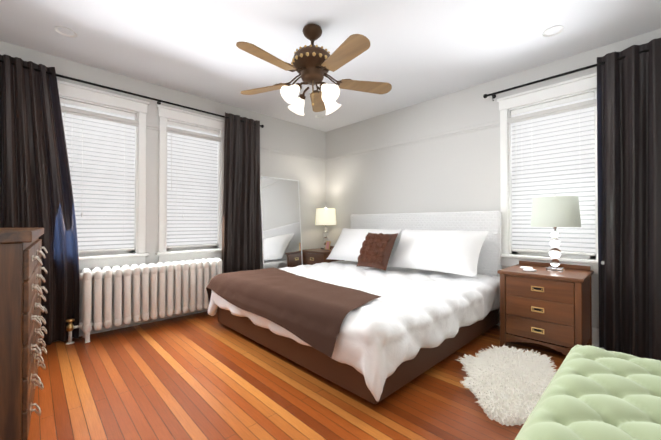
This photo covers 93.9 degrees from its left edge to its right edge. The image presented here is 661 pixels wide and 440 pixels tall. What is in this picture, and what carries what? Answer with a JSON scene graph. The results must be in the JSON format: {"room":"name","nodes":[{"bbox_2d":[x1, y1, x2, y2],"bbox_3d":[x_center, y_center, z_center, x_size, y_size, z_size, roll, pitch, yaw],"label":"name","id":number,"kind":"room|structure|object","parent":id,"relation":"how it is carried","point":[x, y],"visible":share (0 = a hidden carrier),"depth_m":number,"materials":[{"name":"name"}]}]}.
{"room":"bedroom","nodes":[
{"label":"bedroom","id":0,"kind":"room"},
{"bbox_2d":[0,41,325,318],"bbox_3d":[-1.624,-0.190,3.821,4.100,2.600,0.200,0,-1,-44],"label":"wall","id":1,"kind":"structure","parent":0,"point":[308,174],"depth_m":3.80,"materials":[{"name":"white paint"}]},
{"bbox_2d":[61,106,138,126],"bbox_3d":[-2.260,-1.019,3.061,0.616,0.062,0.018,0,-1,-44],"label":"rail","id":2,"kind":"object","parent":1,"relation":"attached to","point":[64,109],"depth_m":3.03,"materials":[{"name":"white paint"}]},
{"bbox_2d":[57,80,148,269],"bbox_3d":[-2.317,-0.400,3.086,0.860,1.745,0.215,0,-1,-44],"label":"window","id":3,"kind":"structure","parent":1,"relation":"in","point":[83,94],"depth_m":3.22,"materials":[{"name":"white paint"}]},
{"bbox_2d":[60,98,135,252],"bbox_3d":[-2.308,-0.406,3.076,0.620,1.448,0.069,0,-1,-44],"label":"window blinds","id":4,"kind":"object","parent":3,"relation":"attached to","point":[101,156],"visible":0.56,"depth_m":3.09,"materials":[{"name":"white paint"}]},
{"bbox_2d":[54,308,207,341],"bbox_3d":[-1.541,1.029,3.730,3.990,0.160,0.030,0,-1,-44],"label":"baseboard","id":5,"kind":"structure","parent":1,"relation":"attached to","point":[150,320],"depth_m":3.24,"materials":[{"name":"white paint"}]},
{"bbox_2d":[0,54,263,344],"bbox_3d":[-1.848,-0.130,3.354,2.574,2.440,0.155,0,-1,-44],"label":"curtains","id":6,"kind":"object","parent":1,"relation":"attached to","point":[35,185],"visible":0.79,"depth_m":2.75,"materials":[{"name":"black fabric"}]},
{"bbox_2d":[146,123,159,130],"bbox_3d":[-1.940,-1.015,3.371,0.127,0.061,0.018,0,-1,-44],"label":"rail","id":7,"kind":"object","parent":1,"relation":"attached to","point":[148,125],"depth_m":3.37,"materials":[{"name":"white paint"}]},
{"bbox_2d":[155,104,224,262],"bbox_3d":[-1.656,-0.394,3.726,0.840,1.745,0.215,0,-1,-44],"label":"window","id":8,"kind":"structure","parent":1,"relation":"in","point":[166,114],"depth_m":3.57,"materials":[{"name":"white paint"}]},
{"bbox_2d":[167,121,218,247],"bbox_3d":[-1.646,-0.400,3.716,0.600,1.448,0.069,0,-1,-44],"label":"window blinds","id":9,"kind":"object","parent":8,"relation":"attached to","point":[192,189],"visible":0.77,"depth_m":3.70,"materials":[{"name":"white paint"}]},
{"bbox_2d":[166,127,221,141],"bbox_3d":[-1.613,-1.013,3.687,0.639,0.063,0.018,0,-1,-44],"label":"rail","id":10,"kind":"object","parent":1,"relation":"attached to","point":[168,129],"depth_m":3.66,"materials":[{"name":"white paint"}]},
{"bbox_2d":[260,145,325,161],"bbox_3d":[-0.535,-1.004,4.731,1.238,0.062,0.018,0,-1,-44],"label":"rail","id":11,"kind":"object","parent":1,"relation":"attached to","point":[265,148],"depth_m":4.67,"materials":[{"name":"white paint"}]},
{"bbox_2d":[0,0,660,131],"bbox_3d":[0.010,-1.556,2.144,4.500,0.100,4.900,0,-1,-44],"label":"ceiling","id":12,"kind":"structure","parent":0,"point":[418,51],"depth_m":2.56,"materials":[{"name":"white paint"}]},
{"bbox_2d":[54,26,76,36],"bbox_3d":[-2.107,-1.524,2.461,0.140,0.054,0.140,0,-1,-44],"label":"recessed light","id":13,"kind":"object","parent":12,"relation":"in","point":[58,31],"visible":0.46,"depth_m":2.47,"materials":[{"name":"white paint"}]},
{"bbox_2d":[236,24,391,115],"bbox_3d":[-0.155,-1.182,2.372,1.248,0.640,1.266,0,-1,-44],"label":"ceiling fan","id":14,"kind":"object","parent":12,"relation":"hanging from","point":[312,64],"visible":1,"depth_m":2.31,"materials":[{"name":"brown wood"}]},
{"bbox_2d":[542,25,563,36],"bbox_3d":[1.769,-1.524,2.454,0.140,0.054,0.140,0,-1,-44],"label":"recessed light","id":15,"kind":"object","parent":12,"relation":"in","point":[544,34],"visible":0.48,"depth_m":2.47,"materials":[{"name":"white paint"}]},
{"bbox_2d":[28,309,640,439],"bbox_3d":[0.010,1.144,2.119,4.500,0.100,4.900,0,-1,-44],"label":"floor","id":16,"kind":"structure","parent":0,"point":[202,376],"depth_m":1.92,"materials":[{"name":"brown wood"}]},
{"bbox_2d":[0,227,47,439],"bbox_3d":[-1.929,0.570,1.663,0.624,1.040,1.365,0,-1,-44],"label":"dresser","id":17,"kind":"object","parent":16,"relation":"on","point":[21,306],"visible":1,"depth_m":1.33,"materials":[{"name":"brown wood"}]},
{"bbox_2d":[66,258,221,344],"bbox_3d":[-1.833,0.780,3.234,1.426,0.660,0.222,0,-1,-44],"label":"radiator","id":18,"kind":"object","parent":16,"relation":"on","point":[116,296],"visible":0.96,"depth_m":3.08,"materials":[{"name":"white metal"}]},
{"bbox_2d":[260,176,302,268],"bbox_3d":[-0.691,0.246,4.444,0.685,1.716,0.151,0,-1,-44],"label":"leaning mirror","id":19,"kind":"object","parent":16,"relation":"on","point":[281,237],"visible":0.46,"depth_m":4.44,"materials":[{"name":"silver metal"}]},
{"bbox_2d":[302,246,344,264],"bbox_3d":[-0.086,0.769,4.730,0.560,0.698,0.548,0,-1,-44],"label":"nightstand","id":20,"kind":"object","parent":16,"relation":"on","point":[314,256],"visible":0.27,"depth_m":4.54,"materials":[{"name":"brown wood"}]},
{"bbox_2d":[315,207,335,249],"bbox_3d":[-0.073,0.125,4.818,0.330,0.665,0.330,0,-1,-44],"label":"lamp","id":21,"kind":"object","parent":20,"relation":"on","point":[325,216],"visible":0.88,"depth_m":4.70,"materials":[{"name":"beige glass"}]},
{"bbox_2d":[325,241,330,249],"bbox_3d":[-0.025,0.385,4.631,0.066,0.140,0.110,0,-1,-32],"label":"photo frame","id":22,"kind":"object","parent":20,"relation":"on","point":[327,246],"visible":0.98,"depth_m":4.62,"materials":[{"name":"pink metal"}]},
{"bbox_2d":[206,211,500,403],"bbox_3d":[0.230,0.504,3.178,2.249,1.200,2.276,0,-1,-44],"label":"bed","id":23,"kind":"object","parent":16,"relation":"on","point":[391,304],"visible":1,"depth_m":2.54,"materials":[{"name":"white fabric"}]},
{"bbox_2d":[206,267,380,356],"bbox_3d":[-0.376,0.726,2.777,0.824,0.355,2.006,1,-1,-44],"label":"throw blanket","id":24,"kind":"object","parent":23,"relation":"on","point":[310,313],"depth_m":2.33,"materials":[{"name":"brown fabric"}]},
{"bbox_2d":[457,344,557,425],"bbox_3d":[1.217,1.044,2.071,1.150,0.093,0.745,0,-1,-44],"label":"sheepskin rug","id":25,"kind":"object","parent":16,"relation":"on","point":[505,385],"visible":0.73,"depth_m":1.96,"materials":[{"name":"white fur"}]},
{"bbox_2d":[497,261,593,354],"bbox_3d":[1.871,0.750,2.686,0.590,0.698,0.588,0,-1,-44],"label":"nightstand","id":26,"kind":"object","parent":16,"relation":"on","point":[542,305],"visible":0.85,"depth_m":2.50,"materials":[{"name":"brown wood"}]},
{"bbox_2d":[530,194,580,271],"bbox_3d":[1.957,0.106,2.691,0.360,0.665,0.360,0,-1,-44],"label":"lamp","id":27,"kind":"object","parent":26,"relation":"on","point":[554,211],"visible":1,"depth_m":2.58,"materials":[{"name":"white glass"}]},
{"bbox_2d":[514,344,660,439],"bbox_3d":[1.028,0.845,0.811,1.540,0.475,0.860,0,-1,-44],"label":"bench","id":28,"kind":"object","parent":16,"relation":"on","point":[593,393],"visible":1,"depth_m":1.06,"materials":[{"name":"green fabric"}]},
{"bbox_2d":[326,29,660,327],"bbox_3d":[1.555,-0.192,3.627,0.200,2.600,4.500,0,-1,-44],"label":"wall","id":29,"kind":"structure","parent":0,"point":[458,173],"depth_m":3.78,"materials":[{"name":"white paint"}]},
{"bbox_2d":[326,120,499,161],"bbox_3d":[0.860,-1.009,4.196,0.018,0.063,2.645,0,-1,-44],"label":"rail","id":30,"kind":"object","parent":29,"relation":"attached to","point":[495,123],"depth_m":3.88,"materials":[{"name":"white paint"}]},
{"bbox_2d":[497,73,603,273],"bbox_3d":[2.119,-0.401,2.977,0.215,1.745,0.900,0,-1,-44],"label":"window","id":31,"kind":"structure","parent":29,"relation":"in","point":[585,84],"depth_m":3.07,"materials":[{"name":"white paint"}]},
{"bbox_2d":[511,92,595,255],"bbox_3d":[2.109,-0.407,2.968,0.069,1.448,0.660,0,-1,-44],"label":"window blinds","id":32,"kind":"object","parent":31,"relation":"attached to","point":[552,155],"visible":0.77,"depth_m":2.94,"materials":[{"name":"white paint"}]},
{"bbox_2d":[507,99,596,123],"bbox_3d":[2.075,-1.020,2.940,0.018,0.063,0.698,0,-1,-44],"label":"rail","id":33,"kind":"object","parent":29,"relation":"attached to","point":[511,120],"depth_m":2.90,"materials":[{"name":"white paint"}]},
{"bbox_2d":[496,318,621,352],"bbox_3d":[1.472,1.027,3.536,0.030,0.160,4.500,0,-1,-44],"label":"baseboard","id":34,"kind":"structure","parent":29,"relation":"attached to","point":[595,337],"depth_m":2.68,"materials":[{"name":"white paint"}]},
{"bbox_2d":[483,38,660,360],"bbox_3d":[2.289,-0.149,2.605,0.161,2.465,1.894,0,-1,-44],"label":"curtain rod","id":35,"kind":"object","parent":29,"relation":"attached to","point":[629,158],"visible":0.98,"depth_m":2.47,"materials":[{"name":"black fabric"}]},
{"bbox_2d":[597,38,660,360],"bbox_3d":[2.569,-0.152,2.291,0.127,2.465,0.890,1,-1,-44],"label":"curtain","id":36,"kind":"object","parent":35,"relation":"hanging from","point":[628,80],"depth_m":2.46,"materials":[{"name":"black fabric"}]}
]}

